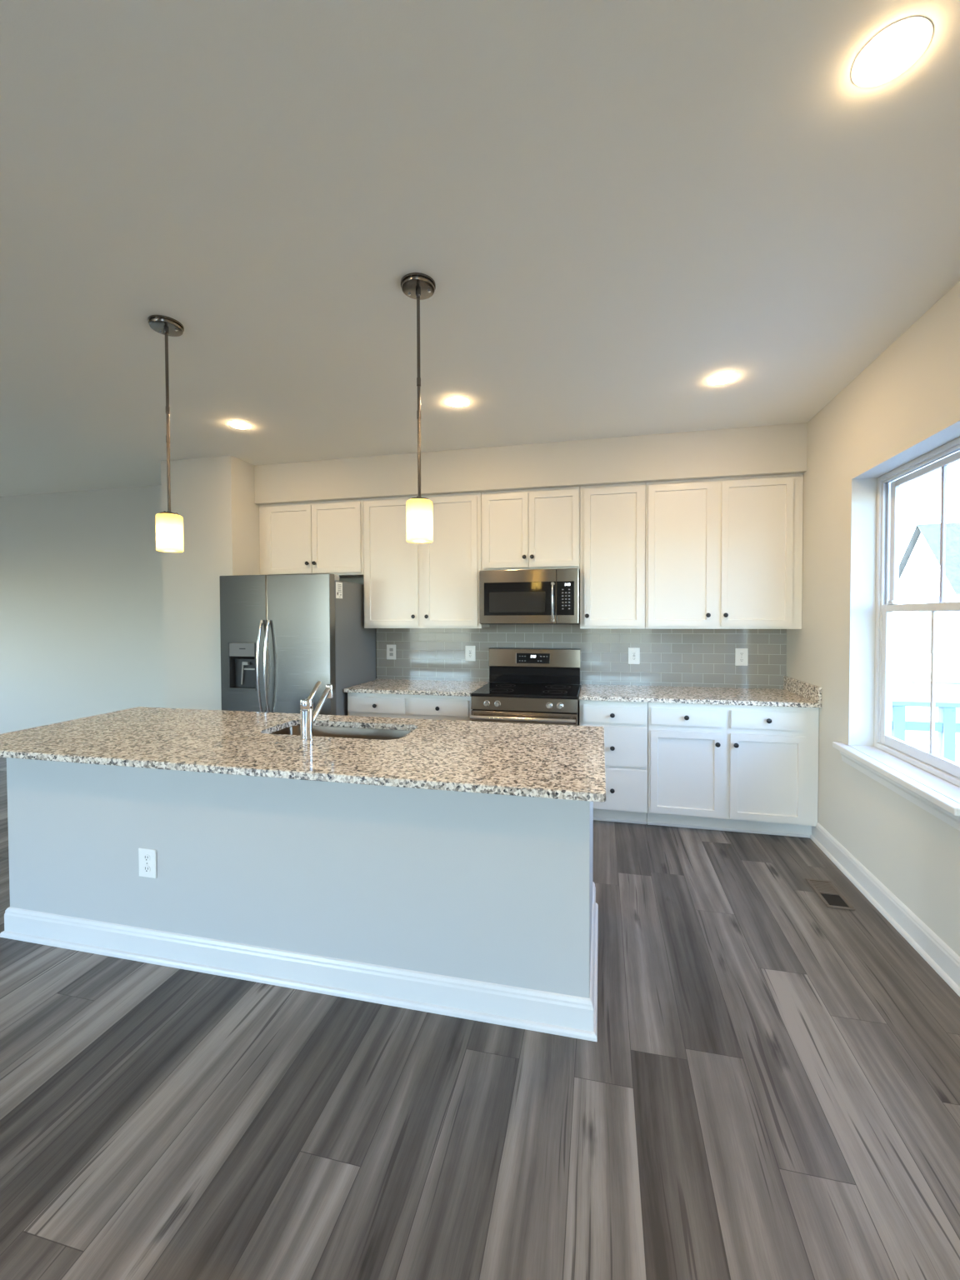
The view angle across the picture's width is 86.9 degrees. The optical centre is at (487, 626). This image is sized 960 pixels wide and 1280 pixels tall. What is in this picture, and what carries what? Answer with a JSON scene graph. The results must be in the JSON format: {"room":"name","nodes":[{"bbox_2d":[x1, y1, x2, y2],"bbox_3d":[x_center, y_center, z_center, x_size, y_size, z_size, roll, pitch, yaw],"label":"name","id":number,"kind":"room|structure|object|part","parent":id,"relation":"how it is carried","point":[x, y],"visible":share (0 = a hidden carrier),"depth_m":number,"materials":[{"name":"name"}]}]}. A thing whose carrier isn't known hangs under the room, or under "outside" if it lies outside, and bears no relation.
{"room":"kitchen","nodes":[
{"label":"kitchen","id":0,"kind":"room"},
{"bbox_2d":[160,455,259,709],"bbox_3d":[-2.354,-0.011,4.565,0.686,2.800,0.650,0,1,13],"label":"wall","id":1,"kind":"structure","parent":0,"point":[214,497],"depth_m":4.25,"materials":[{"name":"white paint"}]},
{"bbox_2d":[0,485,786,734],"bbox_3d":[-2.870,-0.021,5.110,11.000,2.800,0.211,0,1,13],"label":"wall","id":2,"kind":"structure","parent":0,"point":[82,635],"depth_m":5.20,"materials":[{"name":"white paint"}]},
{"bbox_2d":[259,499,364,577],"bbox_3d":[-1.503,-0.763,4.502,0.995,0.636,0.350,0,1,13],"label":"upper cabinet","id":3,"kind":"object","parent":2,"relation":"attached to","point":[324,537],"visible":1,"depth_m":4.36,"materials":[{"name":"white wood"}]},
{"bbox_3d":[-1.726,-0.757,4.413,0.442,0.589,0.020,0,1,13],"label":"door","id":4,"kind":"part","parent":3,"relation":"part of","materials":[{"name":"white wood"}]},
{"bbox_3d":[-1.284,-0.756,4.315,0.452,0.589,0.020,0,1,13],"label":"door","id":5,"kind":"part","parent":3,"relation":"part of","materials":[{"name":"white wood"}]},
{"bbox_2d":[386,644,395,659],"bbox_3d":[-0.861,0.226,4.558,0.090,0.134,0.008,0,1,13],"label":"wall outlet","id":6,"kind":"object","parent":2,"relation":"attached to","point":[391,649],"visible":1,"depth_m":4.55,"materials":[{"name":"white plastic"}]},
{"bbox_2d":[363,491,489,628],"bbox_3d":[-0.517,-0.536,4.287,1.019,1.088,0.350,0,1,13],"label":"upper cabinet","id":7,"kind":"object","parent":2,"relation":"attached to","point":[435,584],"visible":0.97,"depth_m":4.14,"materials":[{"name":"white wood"}]},
{"bbox_3d":[-0.797,-0.529,4.211,0.470,1.041,0.020,0,1,13],"label":"door","id":8,"kind":"part","parent":7,"relation":"part of","materials":[{"name":"white wood"}]},
{"bbox_3d":[-0.296,-0.529,4.099,0.450,1.041,0.020,0,1,13],"label":"door","id":9,"kind":"part","parent":7,"relation":"part of","materials":[{"name":"white wood"}]},
{"bbox_2d":[465,645,475,660],"bbox_3d":[-0.146,0.229,4.396,0.090,0.134,0.010,0,1,13],"label":"wall outlet","id":10,"kind":"object","parent":2,"relation":"attached to","point":[469,650],"visible":1,"depth_m":4.39,"materials":[{"name":"white plastic"}]},
{"bbox_2d":[481,486,579,570],"bbox_3d":[0.360,-0.763,4.086,0.773,0.630,0.350,0,1,13],"label":"upper cabinet","id":11,"kind":"object","parent":2,"relation":"attached to","point":[539,528],"visible":0.99,"depth_m":3.94,"materials":[{"name":"white wood"}]},
{"bbox_3d":[0.147,-0.757,3.995,0.358,0.583,0.020,0,1,13],"label":"door","id":12,"kind":"part","parent":11,"relation":"part of","materials":[{"name":"white wood"}]},
{"bbox_2d":[479,568,579,624],"bbox_3d":[0.350,-0.234,4.038,0.765,0.423,0.470,0,1,13],"label":"microwave","id":13,"kind":"object","parent":11,"relation":"attached to","point":[522,596],"visible":1,"depth_m":3.87,"materials":[{"name":"grey metal"}]},
{"bbox_3d":[0.248,-0.216,3.883,0.556,0.255,0.007,0,1,13],"label":"glass","id":14,"kind":"part","parent":13,"relation":"part of","materials":[{"name":"black glass"}]},
{"bbox_3d":[0.490,-0.187,3.799,0.028,0.301,0.063,0,1,13],"label":"handle","id":15,"kind":"part","parent":13,"relation":"part of","materials":[{"name":"silver metal"}]},
{"bbox_3d":[0.589,-0.215,3.807,0.130,0.255,0.007,0,1,13],"label":"glass","id":16,"kind":"part","parent":13,"relation":"part of","materials":[{"name":"black"}]},
{"bbox_3d":[0.608,-0.232,3.819,0.166,0.414,0.034,0,1,13],"label":"control panel","id":17,"kind":"part","parent":13,"relation":"part of","materials":[{"name":"silver metal"}]},
{"bbox_3d":[0.680,-0.232,3.783,0.008,0.406,0.002,0,1,13],"label":"edge trim","id":18,"kind":"part","parent":13,"relation":"part of","materials":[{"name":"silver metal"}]},
{"bbox_3d":[0.513,-0.756,3.913,0.384,0.583,0.020,0,1,13],"label":"door","id":19,"kind":"part","parent":11,"relation":"part of","materials":[{"name":"white wood"}]},
{"bbox_2d":[580,482,645,629],"bbox_3d":[0.975,-0.534,3.954,0.479,1.088,0.350,0,1,13],"label":"upper cabinet","id":20,"kind":"object","parent":2,"relation":"attached to","point":[612,517],"visible":1,"depth_m":3.82,"materials":[{"name":"white wood"}]},
{"bbox_2d":[628,647,639,664],"bbox_3d":[1.189,0.234,4.099,0.090,0.134,0.010,0,1,13],"label":"wall outlet","id":21,"kind":"object","parent":2,"relation":"attached to","point":[633,652],"visible":1,"depth_m":4.10,"materials":[{"name":"white plastic"}]},
{"bbox_2d":[645,473,803,629],"bbox_3d":[1.725,-0.533,3.787,1.052,1.088,0.350,0,1,13],"label":"upper cabinet","id":22,"kind":"object","parent":2,"relation":"attached to","point":[725,552],"visible":1,"depth_m":3.65,"materials":[{"name":"white wood"}]},
{"bbox_3d":[1.416,-0.526,3.717,0.452,1.041,0.020,0,1,13],"label":"door","id":23,"kind":"part","parent":22,"relation":"part of","materials":[{"name":"white wood"}]},
{"bbox_3d":[1.917,-0.526,3.605,0.465,1.041,0.020,0,1,13],"label":"door","id":24,"kind":"part","parent":22,"relation":"part of","materials":[{"name":"white wood"}]},
{"bbox_2d":[735,648,748,665],"bbox_3d":[1.972,0.233,3.925,0.090,0.134,0.009,0,1,13],"label":"wall outlet","id":25,"kind":"object","parent":2,"relation":"attached to","point":[741,654],"visible":1,"depth_m":3.92,"materials":[{"name":"white plastic"}]},
{"bbox_2d":[0,0,959,496],"bbox_3d":[-3.833,-1.450,0.789,11.000,0.250,9.000,0,1,13],"label":"ceiling","id":26,"kind":"structure","parent":0,"point":[612,209],"depth_m":1.68,"materials":[{"name":"white paint"}]},
{"bbox_2d":[147,315,184,552],"bbox_3d":[-1.443,-0.855,2.293,0.138,1.021,0.138,0,1,13],"label":"pendant lamp","id":27,"kind":"object","parent":26,"relation":"hanging from","point":[169,525],"visible":1,"depth_m":2.28,"materials":[{"name":"white glass"}]},
{"bbox_3d":[-1.444,-0.930,2.291,0.021,0.822,0.021,0,1,13],"label":"rod","id":28,"kind":"part","parent":27,"relation":"part of","materials":[{"name":"silver metal"}]},
{"bbox_3d":[-1.442,-0.426,2.302,0.105,0.163,0.105,0,1,13],"label":"lamp shade","id":29,"kind":"part","parent":27,"relation":"part of","materials":[{"name":"white glass"}]},
{"bbox_2d":[227,420,251,429],"bbox_3d":[-1.704,-1.384,3.487,0.152,0.013,0.152,0,1,13],"label":"recessed light","id":30,"kind":"object","parent":26,"relation":"in","point":[237,424],"visible":1,"depth_m":3.47,"materials":[{"name":"white plastic"}]},
{"bbox_2d":[400,272,435,543],"bbox_3d":[-0.272,-0.853,2.027,0.138,1.021,0.138,0,1,13],"label":"pendant lamp","id":31,"kind":"object","parent":26,"relation":"hanging from","point":[418,286],"visible":1,"depth_m":2.00,"materials":[{"name":"white glass"}]},
{"bbox_3d":[-0.273,-0.928,2.025,0.021,0.822,0.021,0,1,13],"label":"rod","id":32,"kind":"part","parent":31,"relation":"part of","materials":[{"name":"silver metal"}]},
{"bbox_3d":[-0.271,-0.424,2.036,0.105,0.163,0.105,0,1,13],"label":"lamp shade","id":33,"kind":"part","parent":31,"relation":"part of","materials":[{"name":"white glass"}]},
{"bbox_2d":[445,396,469,407],"bbox_3d":[-0.186,-1.381,3.128,0.152,0.013,0.152,0,1,13],"label":"recessed light","id":34,"kind":"object","parent":26,"relation":"in","point":[457,402],"visible":1,"depth_m":3.11,"materials":[{"name":"white plastic"}]},
{"bbox_2d":[707,371,737,384],"bbox_3d":[1.315,-1.380,2.829,0.152,0.013,0.152,0,1,13],"label":"recessed light","id":35,"kind":"object","parent":26,"relation":"in","point":[723,377],"visible":1,"depth_m":2.81,"materials":[{"name":"white plastic"}]},
{"bbox_2d":[850,15,933,87],"bbox_3d":[0.951,-1.343,1.194,0.152,0.013,0.152,0,1,13],"label":"recessed light","id":36,"kind":"object","parent":26,"relation":"in","point":[897,47],"visible":1,"depth_m":1.18,"materials":[{"name":"white plastic"}]},
{"bbox_2d":[0,757,959,1279],"bbox_3d":[-3.822,1.535,0.854,11.000,0.120,9.000,0,1,13],"label":"floor","id":37,"kind":"structure","parent":0,"point":[768,1087],"depth_m":1.53,"materials":[{"name":"grey wood"}]},
{"bbox_2d":[219,573,375,715],"bbox_3d":[-1.562,0.491,4.254,0.955,1.803,0.874,0,1,13],"label":"refrigerator","id":38,"kind":"object","parent":37,"relation":"on","point":[281,635],"visible":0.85,"depth_m":3.90,"materials":[{"name":"grey metal"}]},
{"bbox_3d":[-1.908,0.177,3.981,0.226,0.105,0.054,0,1,13],"label":"control panel","id":39,"kind":"part","parent":38,"relation":"part of","materials":[{"name":"grey plastic"}]},
{"bbox_2d":[229,656,254,659],"bbox_3d":[-1.908,0.240,3.983,0.230,0.020,0.052,0,1,13],"label":"water dispenser","id":40,"kind":"object","parent":38,"relation":"attached to","point":[230,657],"depth_m":3.96,"materials":[{"name":"black plastic"}]},
{"bbox_3d":[-1.895,0.451,4.003,0.415,1.708,0.083,0,1,13],"label":"door","id":41,"kind":"part","parent":38,"relation":"part of","materials":[{"name":"silver metal"}]},
{"bbox_3d":[-1.739,0.327,3.883,0.024,0.760,0.078,0,1,13],"label":"handle","id":42,"kind":"part","parent":38,"relation":"part of","materials":[{"name":"silver metal"}]},
{"bbox_3d":[-1.678,0.327,3.869,0.024,0.760,0.078,0,1,13],"label":"handle","id":43,"kind":"part","parent":38,"relation":"part of","materials":[{"name":"silver metal"}]},
{"bbox_3d":[-1.428,0.451,3.899,0.535,1.708,0.083,0,1,13],"label":"door","id":44,"kind":"part","parent":38,"relation":"part of","materials":[{"name":"silver metal"}]},
{"bbox_2d":[0,757,598,1041],"bbox_3d":[-0.850,0.988,2.450,2.706,0.883,0.831,0,1,13],"label":"kitchen island","id":45,"kind":"object","parent":37,"relation":"on","point":[472,906],"visible":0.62,"depth_m":2.00,"materials":[{"name":"grey paint"}]},
{"bbox_2d":[138,847,156,878],"bbox_3d":[-1.463,1.018,2.183,0.090,0.124,0.009,0,1,13],"label":"wall outlet","id":46,"kind":"object","parent":45,"relation":"attached to","point":[147,857],"visible":1,"depth_m":2.18,"materials":[{"name":"white plastic"}]},
{"bbox_2d":[143,854,149,861],"bbox_3d":[-1.464,0.993,2.180,0.033,0.031,0.005,0,1,13],"label":"receptacle","id":47,"kind":"object","parent":46,"relation":"attached to","point":[146,857],"depth_m":2.18,"materials":[{"name":"white plastic"}]},
{"bbox_2d":[143,865,149,872],"bbox_3d":[-1.464,1.042,2.182,0.033,0.031,0.005,0,1,13],"label":"receptacle","id":48,"kind":"object","parent":46,"relation":"attached to","point":[146,868],"depth_m":2.18,"materials":[{"name":"white plastic"}]},
{"bbox_3d":[-0.848,1.365,2.458,2.706,0.130,0.831,0,1,13],"label":"baseboard","id":49,"kind":"part","parent":45,"relation":"part of","materials":[{"name":"white wood"}]},
{"bbox_2d":[0,706,605,802],"bbox_3d":[-0.911,0.532,2.408,2.866,0.030,0.993,0,1,13],"label":"island countertop","id":50,"kind":"structure","parent":45,"relation":"on","point":[546,761],"depth_m":2.15,"materials":[{"name":"stone"}]},
{"bbox_2d":[299,680,333,740],"bbox_3d":[-0.815,0.387,2.418,0.068,0.259,0.223,0,1,13],"label":"faucet","id":51,"kind":"object","parent":50,"relation":"on","point":[307,716],"visible":1,"depth_m":2.33,"materials":[{"name":"silver metal"}]},
{"bbox_3d":[-0.813,0.305,2.381,0.024,0.093,0.098,0,1,19],"label":"lever","id":52,"kind":"part","parent":51,"relation":"part of","materials":[{"name":"silver metal"}]},
{"bbox_3d":[-0.801,0.374,2.428,0.029,0.172,0.178,0,1,16],"label":"spout","id":53,"kind":"part","parent":51,"relation":"part of","materials":[{"name":"silver metal"}]},
{"bbox_2d":[269,725,411,739],"bbox_3d":[-0.735,0.641,2.550,0.805,0.193,0.395,0,1,13],"label":"sink","id":54,"kind":"object","parent":50,"relation":"in","point":[318,731],"visible":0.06,"depth_m":2.71,"materials":[{"name":"silver metal"}]},
{"bbox_2d":[347,692,472,720],"bbox_3d":[-0.546,0.950,4.173,1.015,0.883,0.650,0,1,13],"label":"base cabinet","id":55,"kind":"object","parent":37,"relation":"on","point":[380,705],"visible":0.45,"depth_m":3.89,"materials":[{"name":"white wood"}]},
{"bbox_3d":[-0.863,0.609,3.944,0.477,0.123,0.020,0,1,13],"label":"drawer","id":56,"kind":"part","parent":55,"relation":"part of","materials":[{"name":"white wood"}]},
{"bbox_2d":[344,679,489,696],"bbox_3d":[-0.549,0.492,4.169,1.033,0.030,0.642,0,1,13],"label":"countertop","id":57,"kind":"structure","parent":55,"relation":"on","point":[437,687],"depth_m":4.01,"materials":[{"name":"stone"}]},
{"bbox_3d":[-0.364,0.610,3.832,0.463,0.123,0.020,0,1,13],"label":"drawer","id":58,"kind":"part","parent":55,"relation":"part of","materials":[{"name":"white wood"}]},
{"bbox_2d":[470,647,580,725],"bbox_3d":[0.325,0.790,3.918,0.770,1.208,0.757,0,1,13],"label":"electric range","id":59,"kind":"object","parent":37,"relation":"on","point":[529,700],"visible":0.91,"depth_m":3.87,"materials":[{"name":"grey metal"}]},
{"bbox_3d":[-0.005,0.555,3.659,0.046,0.046,0.034,0,1,13],"label":"knob","id":60,"kind":"part","parent":59,"relation":"part of","materials":[{"name":"silver metal"}]},
{"bbox_3d":[0.073,0.555,3.641,0.046,0.046,0.034,0,1,13],"label":"knob","id":61,"kind":"part","parent":59,"relation":"part of","materials":[{"name":"silver metal"}]},
{"bbox_3d":[0.249,0.649,3.579,0.746,0.034,0.069,0,1,13],"label":"handle","id":62,"kind":"part","parent":59,"relation":"part of","materials":[{"name":"silver metal"}]},
{"bbox_3d":[0.262,0.892,3.639,0.764,0.567,0.046,0,1,13],"label":"oven door","id":63,"kind":"part","parent":59,"relation":"part of","materials":[{"name":"silver metal"}]},
{"bbox_3d":[0.262,0.552,3.633,0.768,0.096,0.044,0,1,13],"label":"control panel","id":64,"kind":"part","parent":59,"relation":"part of","materials":[{"name":"silver metal"}]},
{"bbox_2d":[470,682,580,699],"bbox_3d":[0.323,0.486,3.909,0.770,0.022,0.615,0,1,13],"label":"cooktop","id":65,"kind":"object","parent":59,"relation":"in","point":[490,690],"depth_m":3.77,"materials":[{"name":"black glass"}]},
{"bbox_3d":[0.394,0.254,4.239,0.764,0.152,0.078,0,1,13],"label":"backguard panel","id":66,"kind":"part","parent":59,"relation":"part of","materials":[{"name":"silver metal"}]},
{"bbox_3d":[0.435,0.556,3.561,0.046,0.046,0.034,0,1,13],"label":"knob","id":67,"kind":"part","parent":59,"relation":"part of","materials":[{"name":"silver metal"}]},
{"bbox_3d":[0.509,0.556,3.544,0.046,0.046,0.034,0,1,13],"label":"knob","id":68,"kind":"part","parent":59,"relation":"part of","materials":[{"name":"silver metal"}]},
{"bbox_2d":[579,700,647,824],"bbox_3d":[0.948,0.952,3.840,0.467,0.883,0.650,0,1,13],"label":"base cabinet","id":69,"kind":"object","parent":37,"relation":"on","point":[624,723],"visible":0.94,"depth_m":3.54,"materials":[{"name":"white wood"}]},
{"bbox_3d":[0.892,0.836,3.557,0.434,0.281,0.020,0,1,13],"label":"drawer","id":70,"kind":"part","parent":69,"relation":"part of","materials":[{"name":"white wood"}]},
{"bbox_3d":[0.891,0.614,3.553,0.434,0.123,0.020,0,1,13],"label":"drawer","id":71,"kind":"part","parent":69,"relation":"part of","materials":[{"name":"white wood"}]},
{"bbox_3d":[0.893,1.139,3.564,0.434,0.295,0.020,0,1,13],"label":"drawer","id":72,"kind":"part","parent":69,"relation":"part of","materials":[{"name":"white wood"}]},
{"bbox_2d":[646,702,819,838],"bbox_3d":[1.694,0.953,3.673,1.057,0.883,0.650,0,1,13],"label":"base cabinet","id":73,"kind":"object","parent":37,"relation":"on","point":[740,768],"visible":0.95,"depth_m":3.40,"materials":[{"name":"white wood"}]},
{"bbox_3d":[1.353,0.998,3.458,0.457,0.572,0.020,0,1,13],"label":"door","id":74,"kind":"part","parent":73,"relation":"part of","materials":[{"name":"white wood"}]},
{"bbox_3d":[1.352,0.615,3.450,0.457,0.120,0.020,0,1,13],"label":"drawer","id":75,"kind":"part","parent":73,"relation":"part of","materials":[{"name":"white wood"}]},
{"bbox_2d":[579,684,821,707],"bbox_3d":[1.464,0.495,3.720,1.531,0.030,0.642,0,1,13],"label":"countertop","id":76,"kind":"structure","parent":73,"relation":"on","point":[668,694],"depth_m":3.56,"materials":[{"name":"stone"}]},
{"bbox_2d":[783,675,821,703],"bbox_3d":[2.201,0.430,3.555,0.020,0.102,0.639,0,1,13],"label":"side splash","id":77,"kind":"object","parent":76,"relation":"on","point":[813,692],"visible":1,"depth_m":3.49,"materials":[{"name":"stone"}]},
{"bbox_3d":[1.541,0.786,3.386,0.033,0.033,0.030,0,1,13],"label":"knob","id":78,"kind":"part","parent":73,"relation":"part of","materials":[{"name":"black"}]},
{"bbox_3d":[1.850,0.999,3.347,0.454,0.572,0.020,0,1,13],"label":"door","id":79,"kind":"part","parent":73,"relation":"part of","materials":[{"name":"white wood"}]},
{"bbox_3d":[1.848,0.615,3.339,0.454,0.120,0.020,0,1,13],"label":"drawer","id":80,"kind":"part","parent":73,"relation":"part of","materials":[{"name":"white wood"}]},
{"bbox_3d":[1.843,0.614,3.314,0.033,0.033,0.030,0,1,13],"label":"knob","id":81,"kind":"part","parent":73,"relation":"part of","materials":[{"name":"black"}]},
{"bbox_2d":[805,878,854,909],"bbox_3d":[1.812,1.413,2.686,0.126,0.006,0.285,0,1,13],"label":"floor vent","id":82,"kind":"object","parent":37,"relation":"in","point":[830,895],"visible":1,"depth_m":2.68,"materials":[{"name":"brown metal"}]},
{"bbox_2d":[254,422,807,504],"bbox_3d":[0.123,-1.245,4.131,4.334,0.330,0.364,0,1,13],"label":"soffit","id":83,"kind":"structure","parent":0,"point":[780,449],"depth_m":3.87,"materials":[{"name":"white paint"}]},
{"bbox_2d":[786,280,959,956],"bbox_3d":[1.443,0.083,-0.354,0.200,2.800,8.600,0,1,13],"label":"wall","id":84,"kind":"structure","parent":0,"point":[904,406],"depth_m":2.84,"materials":[{"name":"white paint"}]},
{"bbox_2d":[810,822,959,996],"bbox_3d":[1.278,1.423,-0.569,0.026,0.130,8.050,0,1,13],"label":"baseboard","id":85,"kind":"structure","parent":84,"relation":"attached to","point":[933,950],"depth_m":2.41,"materials":[{"name":"white wood"}]},
{"bbox_2d":[832,741,959,830],"bbox_3d":[2.000,0.739,2.444,0.180,0.109,1.055,0,1,13],"label":"window sill","id":86,"kind":"structure","parent":84,"relation":"attached to","point":[940,797],"depth_m":2.34,"materials":[{"name":"white wood"}]},
{"bbox_2d":[874,437,959,787],"bbox_3d":[2.120,-0.069,2.392,0.075,1.510,0.920,0,1,13],"label":"window","id":87,"kind":"structure","parent":84,"relation":"in","point":[888,484],"depth_m":2.73,"materials":[{"name":"white plastic"}]},
{"bbox_3d":[2.111,0.270,2.401,0.028,0.768,0.856,0,1,13],"label":"sash","id":88,"kind":"part","parent":87,"relation":"part of","materials":[{"name":"white plastic"}]},
{"bbox_3d":[2.136,-0.432,2.380,0.024,0.705,0.830,0,1,13],"label":"sash","id":89,"kind":"part","parent":87,"relation":"part of","materials":[{"name":"white plastic"}]},
{"bbox_3d":[3.417,1.624,0.675,3.190,0.060,7.400,0,1,13],"label":"deck","id":90,"kind":"object","parent":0,"visible":0},
{"bbox_2d":[891,699,959,761],"bbox_3d":[4.243,1.071,4.208,3.010,0.884,0.090,0,1,13],"label":"deck railing","id":91,"kind":"object","parent":90,"relation":"on","point":[946,726],"visible":0.12,"depth_m":4.28,"materials":[{"name":"blue"}]},
{"bbox_3d":[3.530,1.093,4.368,0.090,0.839,0.080,0,1,13],"label":"post","id":92,"kind":"part","parent":91,"relation":"part of","materials":[{"name":"blue"}]},
{"bbox_3d":[4.241,0.652,4.199,3.000,0.045,0.090,0,1,13],"label":"rail","id":93,"kind":"part","parent":91,"relation":"part of","materials":[{"name":"blue"}]},
{"bbox_3d":[4.242,0.847,4.204,3.000,0.075,0.060,0,1,13],"label":"rail","id":94,"kind":"part","parent":91,"relation":"part of","materials":[{"name":"blue"}]},
{"bbox_3d":[3.886,1.093,4.288,0.090,0.839,0.080,0,1,13],"label":"post","id":95,"kind":"part","parent":91,"relation":"part of","materials":[{"name":"blue"}]},
{"label":"outside","id":96,"kind":"structure","parent":0,"visible":0},
{"bbox_2d":[910,741,959,764],"bbox_3d":[20.202,3.780,15.322,150.000,0.200,150.000,0,1,13],"label":"ground","id":97,"kind":"structure","parent":96,"point":[925,746],"depth_m":15.49,"materials":[{"name":"grey"}]},
{"bbox_2d":[892,522,959,680],"bbox_3d":[27.506,-0.838,24.144,12.200,8.600,8.000,0,1,13],"label":"house","id":98,"kind":"structure","parent":97,"relation":"on","point":[919,566],"depth_m":25.14,"materials":[{"name":"white"}]},
{"bbox_2d":[892,594,959,682],"bbox_3d":[17.995,1.188,18.728,3.500,4.850,4.700,0,1,13],"label":"house","id":99,"kind":"structure","parent":97,"relation":"on","point":[912,645],"depth_m":19.28,"materials":[{"name":"white"}]},
{"bbox_2d":[892,678,959,744],"bbox_3d":[16.069,2.657,15.158,14.120,2.080,0.130,0,1,13],"label":"fence","id":100,"kind":"object","parent":97,"relation":"on","point":[908,689],"visible":0.19,"depth_m":15.73,"materials":[{"name":"white"}]},
{"bbox_3d":[13.136,2.653,15.787,0.120,2.080,0.080,0,1,13],"label":"post","id":101,"kind":"part","parent":100,"relation":"part of","materials":[{"name":"white"}]},
{"bbox_3d":[16.069,1.727,15.153,14.000,0.060,0.100,0,1,13],"label":"rail","id":102,"kind":"part","parent":100,"relation":"part of","materials":[{"name":"white"}]}
]}

